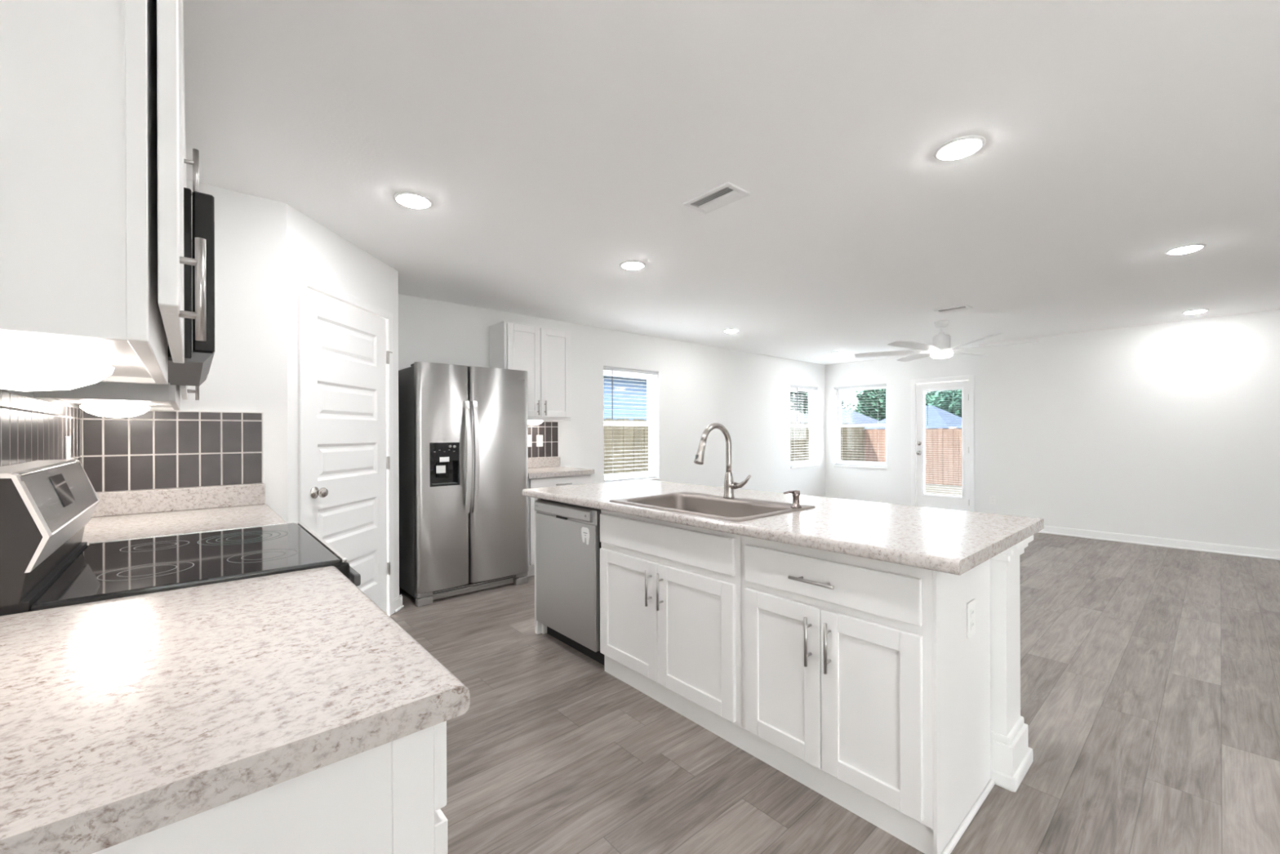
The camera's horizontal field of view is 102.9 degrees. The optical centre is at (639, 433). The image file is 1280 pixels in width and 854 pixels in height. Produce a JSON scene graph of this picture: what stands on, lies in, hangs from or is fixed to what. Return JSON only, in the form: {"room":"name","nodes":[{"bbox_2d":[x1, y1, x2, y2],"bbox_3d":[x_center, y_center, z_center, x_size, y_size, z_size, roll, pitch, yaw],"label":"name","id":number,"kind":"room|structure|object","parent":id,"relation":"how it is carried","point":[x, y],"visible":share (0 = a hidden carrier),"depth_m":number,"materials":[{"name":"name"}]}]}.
{"room":"kitchen","nodes":[
{"label":"kitchen","id":0,"kind":"room"},
{"bbox_2d":[0,388,78,408],"bbox_3d":[-0.234,0.041,-0.378,0.150,2.437,6.542,0,0,-41],"label":"wall","id":1,"kind":"structure","parent":0,"point":[29,393],"depth_m":1.53,"materials":[{"name":"white paint"}]},
{"bbox_2d":[0,390,81,466],"bbox_3d":[-1.522,0.072,1.207,0.008,0.353,2.444,0,0,-41],"label":"tile backsplash","id":2,"kind":"structure","parent":1,"relation":"attached to","point":[32,428],"depth_m":1.49,"materials":[{"name":"grey tile"}]},
{"bbox_2d":[64,436,71,459],"bbox_3d":[-2.093,0.070,1.868,0.008,0.116,0.072,0,0,-41],"label":"wall outlet","id":3,"kind":"object","parent":2,"relation":"attached to","point":[67,439],"visible":0.79,"depth_m":1.85,"materials":[{"name":"white plastic"}]},
{"bbox_2d":[0,0,206,384],"bbox_3d":[-0.916,-0.558,0.787,0.365,0.899,0.690,0,0,-41],"label":"upper cabinet","id":4,"kind":"object","parent":1,"relation":"attached to","point":[92,260],"visible":0.98,"depth_m":0.59,"materials":[{"name":"white paint"}]},
{"bbox_2d":[0,346,114,391],"bbox_3d":[-0.928,-0.091,0.769,0.190,0.056,0.190,0,0,-41],"label":"dome lamp","id":5,"kind":"object","parent":4,"relation":"attached to","point":[21,369],"visible":1,"depth_m":0.74,"materials":[{"name":"white"}]},
{"bbox_2d":[33,144,199,410],"bbox_3d":[-1.922,-0.554,1.937,0.374,0.899,0.827,0,0,-41],"label":"upper cabinet","id":6,"kind":"object","parent":1,"relation":"attached to","point":[157,396],"visible":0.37,"depth_m":1.65,"materials":[{"name":"white paint"}]},
{"bbox_2d":[80,401,150,417],"bbox_3d":[-2.012,-0.087,1.960,0.190,0.056,0.190,0,0,-41],"label":"dome lamp","id":7,"kind":"object","parent":6,"relation":"attached to","point":[107,409],"visible":1,"depth_m":1.91,"materials":[{"name":"white"}]},
{"bbox_2d":[182,9,199,195],"bbox_3d":[-1.399,-0.769,1.335,0.365,0.473,0.760,0,0,-41],"label":"upper cabinet","id":8,"kind":"object","parent":1,"relation":"attached to","point":[195,162],"visible":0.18,"depth_m":1.21,"materials":[{"name":"white paint"}]},
{"bbox_2d":[167,187,214,386],"bbox_3d":[-1.387,-0.358,1.344,0.393,0.395,0.754,0,0,-41],"label":"microwave","id":9,"kind":"object","parent":8,"relation":"attached to","point":[198,221],"visible":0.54,"depth_m":1.18,"materials":[{"name":"black plastic"}]},
{"bbox_2d":[80,179,288,523],"bbox_3d":[-2.173,0.049,2.372,0.870,2.437,0.148,0,0,-41],"label":"wall","id":10,"kind":"structure","parent":0,"point":[248,371],"depth_m":2.51,"materials":[{"name":"white paint"}]},
{"bbox_2d":[82,409,262,492],"bbox_3d":[-2.100,0.075,2.332,0.606,0.352,0.008,0,0,-41],"label":"tile backsplash","id":11,"kind":"structure","parent":10,"relation":"attached to","point":[151,450],"depth_m":2.31,"materials":[{"name":"grey tile"}]},
{"bbox_2d":[185,410,263,483],"bbox_3d":[-1.978,0.072,2.439,0.292,0.356,0.008,0,0,-41],"label":"trim","id":12,"kind":"structure","parent":10,"relation":"attached to","point":[185,411],"depth_m":2.53,"materials":[{"name":"white"}]},
{"bbox_2d":[286,204,399,598],"bbox_3d":[-1.821,0.048,3.149,0.100,2.437,1.086,0,0,3],"label":"wall","id":13,"kind":"structure","parent":0,"point":[314,251],"depth_m":2.92,"materials":[{"name":"white paint"}]},
{"bbox_2d":[297,272,394,615],"bbox_3d":[-1.763,0.212,3.134,0.016,2.108,0.917,0,0,3],"label":"trim","id":14,"kind":"structure","parent":13,"relation":"attached to","point":[304,281],"depth_m":2.83,"materials":[{"name":"white paint"}]},
{"bbox_2d":[307,288,392,614],"bbox_3d":[-1.753,0.235,3.154,0.104,2.038,0.833,0,0,3],"label":"door","id":15,"kind":"structure","parent":13,"relation":"in","point":[348,462],"depth_m":3.12,"materials":[{"name":"white paint"}]},
{"bbox_2d":[394,594,404,613],"bbox_3d":[-1.728,1.218,3.650,0.027,0.095,0.116,0,0,3],"label":"baseboard","id":16,"kind":"structure","parent":13,"relation":"attached to","point":[397,606],"depth_m":3.64,"materials":[{"name":"white paint"}]},
{"bbox_2d":[398,293,825,497],"bbox_3d":[0.506,0.038,6.618,7.449,2.437,0.150,0,0,-41],"label":"wall","id":17,"kind":"structure","parent":0,"point":[697,386],"depth_m":6.52,"materials":[{"name":"white paint"}]},
{"bbox_2d":[489,320,571,421],"bbox_3d":[-1.033,-0.567,4.920,0.714,0.890,0.366,0,0,-41],"label":"upper cabinet","id":18,"kind":"object","parent":17,"relation":"attached to","point":[544,353],"visible":0.86,"depth_m":4.81,"materials":[{"name":"white paint"}]},
{"bbox_2d":[528,420,542,425],"bbox_3d":[-1.037,-0.105,4.948,0.190,0.056,0.190,0,0,-41],"label":"dome lamp","id":19,"kind":"object","parent":18,"relation":"attached to","point":[530,422],"visible":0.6,"depth_m":4.88,"materials":[{"name":"white"}]},
{"bbox_2d":[528,421,558,457],"bbox_3d":[-1.124,0.064,5.078,0.720,0.364,0.008,0,0,-41],"label":"tile backsplash","id":20,"kind":"structure","parent":17,"relation":"attached to","point":[548,429],"depth_m":5.21,"materials":[{"name":"grey tile"}]},
{"bbox_2d":[528,435,531,446],"bbox_3d":[-1.109,0.078,5.079,0.072,0.116,0.009,0,0,-41],"label":"wall outlet","id":21,"kind":"object","parent":20,"relation":"attached to","point":[529,436],"visible":0.58,"depth_m":5.09,"materials":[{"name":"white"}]},
{"bbox_2d":[536,435,542,446],"bbox_3d":[-1.014,0.078,5.164,0.072,0.116,0.008,0,0,-41],"label":"wall outlet","id":22,"kind":"object","parent":20,"relation":"attached to","point":[539,437],"visible":1,"depth_m":5.16,"materials":[{"name":"white plastic"}]},
{"bbox_2d":[603,369,660,482],"bbox_3d":[-0.129,-0.092,6.045,0.850,1.328,0.172,0,0,-41],"label":"window","id":23,"kind":"structure","parent":17,"relation":"in","point":[650,422],"depth_m":6.27,"materials":[{"name":"white plastic"}]},
{"bbox_2d":[603,366,657,481],"bbox_3d":[-0.109,-0.104,6.023,0.834,1.300,0.064,0,0,-41],"label":"window blind","id":24,"kind":"object","parent":23,"relation":"attached to","point":[605,368],"visible":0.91,"depth_m":5.97,"materials":[{"name":"white vinyl"}]},
{"bbox_2d":[790,387,819,468],"bbox_3d":[2.693,-0.108,8.527,0.854,1.348,0.172,0,0,-41],"label":"window","id":25,"kind":"structure","parent":17,"relation":"in","point":[810,425],"depth_m":8.80,"materials":[{"name":"white plastic"}]},
{"bbox_2d":[790,384,817,466],"bbox_3d":[2.713,-0.120,8.505,0.838,1.320,0.064,0,0,-41],"label":"window blind","id":26,"kind":"object","parent":25,"relation":"attached to","point":[797,387],"visible":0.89,"depth_m":8.47,"materials":[{"name":"grey plastic"}]},
{"bbox_2d":[182,0,1279,364],"bbox_3d":[2.606,-1.264,3.069,8.976,0.150,8.260,0,0,-41],"label":"ceiling","id":27,"kind":"structure","parent":0,"point":[554,145],"depth_m":2.12,"materials":[{"name":"white paint"}]},
{"bbox_2d":[393,191,433,208],"bbox_3d":[-1.141,-1.164,2.572,0.184,0.019,0.184,0,0,-41],"label":"recessed light","id":28,"kind":"object","parent":27,"relation":"in","point":[408,199],"visible":1,"depth_m":2.54,"materials":[{"name":"white plastic"}]},
{"bbox_2d":[619,260,645,270],"bbox_3d":[-0.051,-1.169,3.576,0.184,0.019,0.184,0,0,-41],"label":"recessed light","id":29,"kind":"object","parent":27,"relation":"in","point":[630,264],"visible":1,"depth_m":3.54,"materials":[{"name":"white plastic"}]},
{"bbox_2d":[683,182,751,213],"bbox_3d":[0.382,-1.174,2.561,0.179,0.012,0.295,0,0,-41],"label":"ceiling vent","id":30,"kind":"object","parent":27,"relation":"in","point":[726,193],"visible":1,"depth_m":2.55,"materials":[{"name":"white metal"}]},
{"bbox_2d":[723,328,739,333],"bbox_3d":[1.052,-1.173,5.886,0.184,0.019,0.184,0,0,-41],"label":"recessed light","id":31,"kind":"object","parent":27,"relation":"in","point":[728,331],"visible":1,"depth_m":5.84,"materials":[{"name":"white plastic"}]},
{"bbox_2d":[831,351,844,354],"bbox_3d":[2.935,-1.181,7.578,0.184,0.019,0.184,0,0,-41],"label":"recessed light","id":32,"kind":"object","parent":27,"relation":"in","point":[835,353],"visible":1,"depth_m":7.53,"materials":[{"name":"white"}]},
{"bbox_2d":[854,320,1044,361],"bbox_3d":[3.227,-0.997,5.460,1.705,0.389,1.660,0,0,-41],"label":"ceiling fan","id":33,"kind":"object","parent":27,"relation":"hanging from","point":[941,348],"visible":1,"depth_m":5.39,"materials":[{"name":"white"}]},
{"bbox_2d":[933,304,973,313],"bbox_3d":[2.995,-1.184,4.882,0.185,0.012,0.280,0,0,-41],"label":"ceiling vent","id":34,"kind":"object","parent":27,"relation":"in","point":[963,307],"visible":1,"depth_m":4.86,"materials":[{"name":"white metal"}]},
{"bbox_2d":[933,135,986,160],"bbox_3d":[1.326,-1.174,2.120,0.184,0.019,0.184,0,0,-41],"label":"recessed light","id":35,"kind":"object","parent":27,"relation":"in","point":[962,147],"visible":1,"depth_m":2.10,"materials":[{"name":"white plastic"}]},
{"bbox_2d":[1164,244,1205,254],"bbox_3d":[3.529,-1.183,3.305,0.184,0.019,0.184,0,0,-41],"label":"recessed light","id":36,"kind":"object","parent":27,"relation":"in","point":[1193,247],"visible":1,"depth_m":3.28,"materials":[{"name":"white plastic"}]},
{"bbox_2d":[1181,309,1208,314],"bbox_3d":[5.474,-1.191,5.032,0.184,0.019,0.184,0,0,-41],"label":"recessed light","id":37,"kind":"object","parent":27,"relation":"in","point":[1197,311],"visible":1,"depth_m":5.00,"materials":[{"name":"white plastic"}]},
{"bbox_2d":[389,532,1279,853],"bbox_3d":[2.616,1.308,3.069,8.976,0.120,8.260,0,0,-41],"label":"floor","id":38,"kind":"structure","parent":0,"point":[1150,674],"depth_m":2.08,"materials":[{"name":"plastic"}]},
{"bbox_2d":[0,459,360,616],"bbox_3d":[-1.265,0.671,1.448,0.698,1.186,0.760,0,0,-41],"label":"range","id":39,"kind":"object","parent":38,"relation":"on","point":[46,505],"visible":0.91,"depth_m":1.25,"materials":[{"name":"black glass"}]},
{"bbox_2d":[30,521,346,611],"bbox_3d":[-1.242,0.347,1.470,0.552,0.022,0.760,0,0,-41],"label":"cooktop","id":40,"kind":"object","parent":39,"relation":"in","point":[95,571],"depth_m":1.34,"materials":[{"name":"black glass"}]},
{"bbox_2d":[92,720,447,853],"bbox_3d":[-0.753,0.825,0.829,0.653,0.873,0.828,0,0,-41],"label":"base cabinet","id":41,"kind":"object","parent":38,"relation":"on","point":[388,797],"visible":0.3,"depth_m":0.63,"materials":[{"name":"white paint"}]},
{"bbox_2d":[0,565,470,853],"bbox_3d":[-0.757,0.317,0.817,0.638,0.143,0.853,0,0,-41],"label":"countertop","id":42,"kind":"structure","parent":41,"relation":"on","point":[122,719],"depth_m":0.67,"materials":[{"name":"laminate"}]},
{"bbox_2d":[398,361,528,606],"bbox_3d":[-1.484,0.372,4.236,0.906,1.785,0.767,0,0,-41],"label":"refrigerator","id":43,"kind":"object","parent":38,"relation":"on","point":[463,529],"visible":0.99,"depth_m":3.92,"materials":[{"name":"grey metal"}]},
{"bbox_2d":[435,465,445,473],"bbox_3d":[-1.492,0.271,3.825,0.068,0.057,0.002,0,0,-41],"label":"paper label","id":44,"kind":"object","parent":43,"relation":"attached to","point":[439,468],"visible":1,"depth_m":3.82,"materials":[{"name":"white paper"}]},
{"bbox_2d":[440,457,448,462],"bbox_3d":[-1.462,0.197,3.816,0.071,0.036,0.001,0,0,-41],"label":"paper label","id":45,"kind":"object","parent":43,"relation":"attached to","point":[442,459],"visible":1,"depth_m":3.81,"materials":[{"name":"white paper"}]},
{"bbox_2d":[534,497,546,634],"bbox_3d":[-0.430,0.824,3.394,0.586,0.873,0.045,0,0,-41],"label":"end panel","id":46,"kind":"object","parent":38,"relation":"on","point":[540,628],"visible":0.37,"depth_m":3.21,"materials":[{"name":"white paint"}]},
{"bbox_2d":[526,474,591,576],"bbox_3d":[-0.890,0.826,4.856,0.675,0.873,0.638,0,0,-41],"label":"base cabinet","id":47,"kind":"object","parent":38,"relation":"on","point":[535,482],"visible":0.22,"depth_m":4.49,"materials":[{"name":"white paint"}]},
{"bbox_2d":[528,456,594,478],"bbox_3d":[-0.888,0.317,4.865,0.732,0.142,0.632,0,0,-41],"label":"countertop","id":48,"kind":"structure","parent":47,"relation":"on","point":[539,467],"depth_m":4.93,"materials":[{"name":"stone"}]},
{"bbox_2d":[533,498,604,665],"bbox_3d":[-0.214,0.829,3.124,0.618,0.862,0.628,0,0,-41],"label":"dishwasher","id":49,"kind":"object","parent":38,"relation":"on","point":[568,568],"visible":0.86,"depth_m":2.89,"materials":[{"name":"silver metal"}]},
{"bbox_2d":[581,526,589,544],"bbox_3d":[-0.295,0.555,2.761,0.002,0.090,0.076,0,0,-41],"label":"paper tag","id":50,"kind":"object","parent":49,"relation":"attached to","point":[584,531],"visible":1,"depth_m":2.76,"materials":[{"name":"white paper"}]},
{"bbox_2d":[600,509,742,727],"bbox_3d":[0.271,0.821,2.504,0.577,0.873,0.913,0,0,-41],"label":"base cabinet","id":51,"kind":"object","parent":38,"relation":"on","point":[670,593],"visible":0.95,"depth_m":2.26,"materials":[{"name":"white paint"}]},
{"bbox_2d":[604,654,933,853],"bbox_3d":[0.346,1.208,2.101,0.006,0.098,1.612,0,0,-41],"label":"board","id":52,"kind":"object","parent":51,"relation":"attached to","point":[906,828],"visible":0.75,"depth_m":1.86,"materials":[{"name":"white paint"}]},
{"bbox_2d":[741,535,933,829],"bbox_3d":[0.801,0.819,1.901,0.577,0.873,0.690,0,0,-41],"label":"base cabinet","id":53,"kind":"object","parent":38,"relation":"on","point":[837,648],"visible":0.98,"depth_m":1.68,"materials":[{"name":"white paint"}]},
{"bbox_2d":[522,479,1044,574],"bbox_3d":[0.434,0.363,2.591,0.996,0.040,2.395,0,0,-41],"label":"countertop","id":54,"kind":"structure","parent":53,"relation":"on","point":[953,541],"depth_m":1.93,"materials":[{"name":"stone"}]},
{"bbox_2d":[609,491,815,521],"bbox_3d":[0.326,0.436,2.466,0.578,0.200,0.824,0,0,-41],"label":"sink","id":55,"kind":"object","parent":54,"relation":"in","point":[709,505],"visible":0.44,"depth_m":2.59,"materials":[{"name":"silver metal"}]},
{"bbox_2d":[783,489,801,507],"bbox_3d":[0.688,0.295,2.286,0.086,0.078,0.051,0,0,-41],"label":"soap dispenser","id":56,"kind":"object","parent":55,"relation":"on","point":[795,494],"visible":1,"depth_m":2.28,"materials":[{"name":"silver metal"}]},
{"bbox_2d":[693,422,751,497],"bbox_3d":[0.415,0.142,2.548,0.285,0.388,0.168,0,0,-41],"label":"faucet","id":57,"kind":"object","parent":54,"relation":"on","point":[730,485],"visible":1,"depth_m":2.63,"materials":[{"name":"silver metal"}]},
{"bbox_2d":[932,558,995,853],"bbox_3d":[1.059,0.818,1.654,0.524,0.873,0.022,0,0,-41],"label":"end panel","id":58,"kind":"object","parent":38,"relation":"on","point":[962,781],"visible":0.88,"depth_m":1.61,"materials":[{"name":"white paint"}]},
{"bbox_2d":[966,598,975,639],"bbox_3d":[1.089,0.609,1.678,0.072,0.116,0.008,0,0,-41],"label":"wall outlet","id":59,"kind":"object","parent":58,"relation":"attached to","point":[971,606],"visible":1,"depth_m":1.67,"materials":[{"name":"white plastic"}]},
{"bbox_2d":[970,607,973,617],"bbox_3d":[1.091,0.589,1.675,0.032,0.028,0.002,0,0,-41],"label":"socket","id":60,"kind":"object","parent":59,"relation":"attached to","point":[971,608],"depth_m":1.67,"materials":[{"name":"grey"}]},
{"bbox_2d":[970,619,973,630],"bbox_3d":[1.091,0.629,1.675,0.032,0.028,0.002,0,0,-41],"label":"socket","id":61,"kind":"object","parent":59,"relation":"attached to","point":[971,620],"depth_m":1.67,"materials":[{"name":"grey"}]},
{"bbox_2d":[990,534,1033,791],"bbox_3d":[1.319,0.817,1.950,0.256,0.873,0.262,0,0,-41],"label":"post","id":62,"kind":"object","parent":38,"relation":"on","point":[1011,756],"visible":0.48,"depth_m":1.82,"materials":[{"name":"white paint"}]},
{"bbox_3d":[-1.811,0.829,2.032,0.653,0.873,0.828,0,0,-41],"label":"base cabinet","id":63,"kind":"object","parent":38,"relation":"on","visible":0},
{"bbox_2d":[81,483,287,545],"bbox_3d":[-1.820,0.321,2.025,0.638,0.143,0.834,0,0,-41],"label":"countertop","id":64,"kind":"structure","parent":63,"relation":"on","point":[129,514],"depth_m":2.19,"materials":[{"name":"stone"}]},
{"bbox_2d":[825,348,979,511],"bbox_3d":[4.096,0.024,8.062,0.150,2.437,2.422,0,0,-41],"label":"wall","id":65,"kind":"structure","parent":0,"point":[891,484],"depth_m":8.08,"materials":[{"name":"white paint"}]},
{"bbox_2d":[833,386,886,468],"bbox_3d":[3.685,-0.110,8.513,0.172,1.363,0.893,0,0,-41],"label":"window","id":66,"kind":"structure","parent":65,"relation":"in","point":[837,424],"depth_m":8.66,"materials":[{"name":"white plastic"}]},
{"bbox_2d":[834,383,886,466],"bbox_3d":[3.662,-0.121,8.493,0.064,1.335,0.877,0,0,-41],"label":"window blind","id":67,"kind":"object","parent":66,"relation":"attached to","point":[880,384],"visible":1,"depth_m":8.48,"materials":[{"name":"grey plastic"}]},
{"bbox_2d":[915,380,968,511],"bbox_3d":[4.460,0.235,7.535,0.110,1.972,0.710,0,0,-41],"label":"door","id":68,"kind":"structure","parent":65,"relation":"in","point":[923,500],"depth_m":7.54,"materials":[{"name":"white paint"}]},
{"bbox_2d":[911,374,974,511],"bbox_3d":[4.450,0.210,7.535,0.016,2.062,0.838,0,0,-41],"label":"trim","id":69,"kind":"structure","parent":65,"relation":"attached to","point":[971,462],"depth_m":7.40,"materials":[{"name":"white paint"}]},
{"bbox_2d":[978,342,991,513],"bbox_3d":[4.798,0.021,6.975,0.532,2.437,0.138,0,0,-41],"label":"wall","id":70,"kind":"structure","parent":0,"point":[984,362],"depth_m":6.80,"materials":[{"name":"white paint"}]},
{"bbox_2d":[991,309,1279,550],"bbox_3d":[6.483,0.014,4.770,0.150,2.437,5.400,0,0,-41],"label":"wall","id":71,"kind":"structure","parent":0,"point":[1171,429],"depth_m":5.65,"materials":[{"name":"white paint"}]},
{"bbox_2d":[1038,525,1279,559],"bbox_3d":[6.376,1.186,4.763,0.027,0.095,5.538,0,0,-41],"label":"baseboard","id":72,"kind":"structure","parent":71,"relation":"attached to","point":[1273,554],"depth_m":5.52,"materials":[{"name":"white paint"}]},
{"label":"outside","id":73,"kind":"structure","parent":0,"visible":0},
{"bbox_2d":[924,484,962,496],"bbox_3d":[17.022,1.741,48.260,150.000,0.300,170.000,0,0,-41],"label":"ground","id":74,"kind":"structure","parent":73,"point":[938,487],"depth_m":14.53,"materials":[{"name":"beige concrete"}]},
{"bbox_2d":[603,374,647,419],"bbox_3d":[-4.333,-0.824,16.808,11.400,5.000,8.040,0,0,-41],"label":"house","id":75,"kind":"structure","parent":74,"relation":"on","point":[620,414],"depth_m":15.57,"materials":[{"name":"blue"}]},
{"bbox_2d":[604,417,864,474],"bbox_3d":[1.391,0.672,12.111,16.784,1.962,0.155,0,0,-41],"label":"wooden fence","id":76,"kind":"object","parent":74,"relation":"on","point":[624,437],"visible":0.16,"depth_m":10.86,"materials":[{"name":"beige wood"}]},
{"bbox_2d":[790,390,842,414],"bbox_3d":[24.720,-3.373,74.423,8.309,9.890,8.195,0,0,-41],"label":"tree","id":77,"kind":"object","parent":74,"relation":"on","point":[803,403],"visible":0.27,"depth_m":73.47,"materials":[{"name":"green plant"}]},
{"bbox_2d":[790,411,843,423],"bbox_3d":[9.505,-0.279,41.656,10.000,3.800,11.000,0,0,-41],"label":"house","id":78,"kind":"structure","parent":74,"relation":"on","point":[803,418],"depth_m":38.29,"materials":[{"name":"white"}]},
{"bbox_2d":[840,396,847,408],"bbox_3d":[33.695,-3.409,94.007,8.195,9.890,8.309,0,0,-41],"label":"tree","id":79,"kind":"object","parent":74,"relation":"on","point":[842,402],"visible":0.02,"depth_m":92.58,"materials":[{"name":"green plant"}]},
{"bbox_2d":[840,408,879,429],"bbox_3d":[20.504,-0.448,51.863,10.000,4.050,7.600,0,0,-41],"label":"house","id":80,"kind":"structure","parent":74,"relation":"on","point":[847,419],"depth_m":49.86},
{"bbox_2d":[844,388,885,413],"bbox_3d":[35.645,-3.417,76.313,8.309,9.890,8.195,0,0,-41],"label":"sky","id":81,"kind":"structure","parent":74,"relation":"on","point":[860,391],"depth_m":76.52,"materials":[{"name":"white"}]},
{"bbox_2d":[855,388,885,421],"bbox_3d":[31.869,-2.395,66.809,5.504,7.879,8.402,0,0,2],"label":"tree","id":82,"kind":"object","parent":74,"relation":"on","point":[867,404],"visible":0.46,"depth_m":66.81,"materials":[{"name":"green plant"}]},
{"bbox_2d":[864,404,961,441],"bbox_3d":[25.655,-0.469,46.006,10.000,4.050,7.200,0,0,-41],"label":"house","id":83,"kind":"structure","parent":74,"relation":"on","point":[937,420],"depth_m":43.33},
{"bbox_2d":[864,428,962,485],"bbox_3d":[10.324,0.731,14.804,0.155,1.772,7.600,0,0,-41],"label":"wooden fence","id":84,"kind":"object","parent":74,"relation":"on","point":[940,439],"visible":0.15,"depth_m":15.90,"materials":[{"name":"brown wood"}]},
{"bbox_2d":[924,391,957,409],"bbox_3d":[41.058,-2.431,69.659,7.243,7.879,7.620,0,0,-41],"label":"tree","id":85,"kind":"object","parent":74,"relation":"on","point":[929,395],"visible":0.06,"depth_m":70.02,"materials":[{"name":"green plant"}]},
{"bbox_2d":[928,389,961,417],"bbox_3d":[37.797,-2.986,59.861,6.962,9.012,7.521,0,0,-41],"label":"tree","id":86,"kind":"object","parent":74,"relation":"on","point":[951,394],"visible":0.24,"depth_m":59.26,"materials":[{"name":"green plant"}]},
{"bbox_2d":[951,424,961,428],"bbox_3d":[30.410,-0.488,40.599,10.000,4.050,7.200,0,0,-41],"label":"house","id":87,"kind":"structure","parent":74,"relation":"on","point":[958,426],"depth_m":39.93,"materials":[{"name":"white"}]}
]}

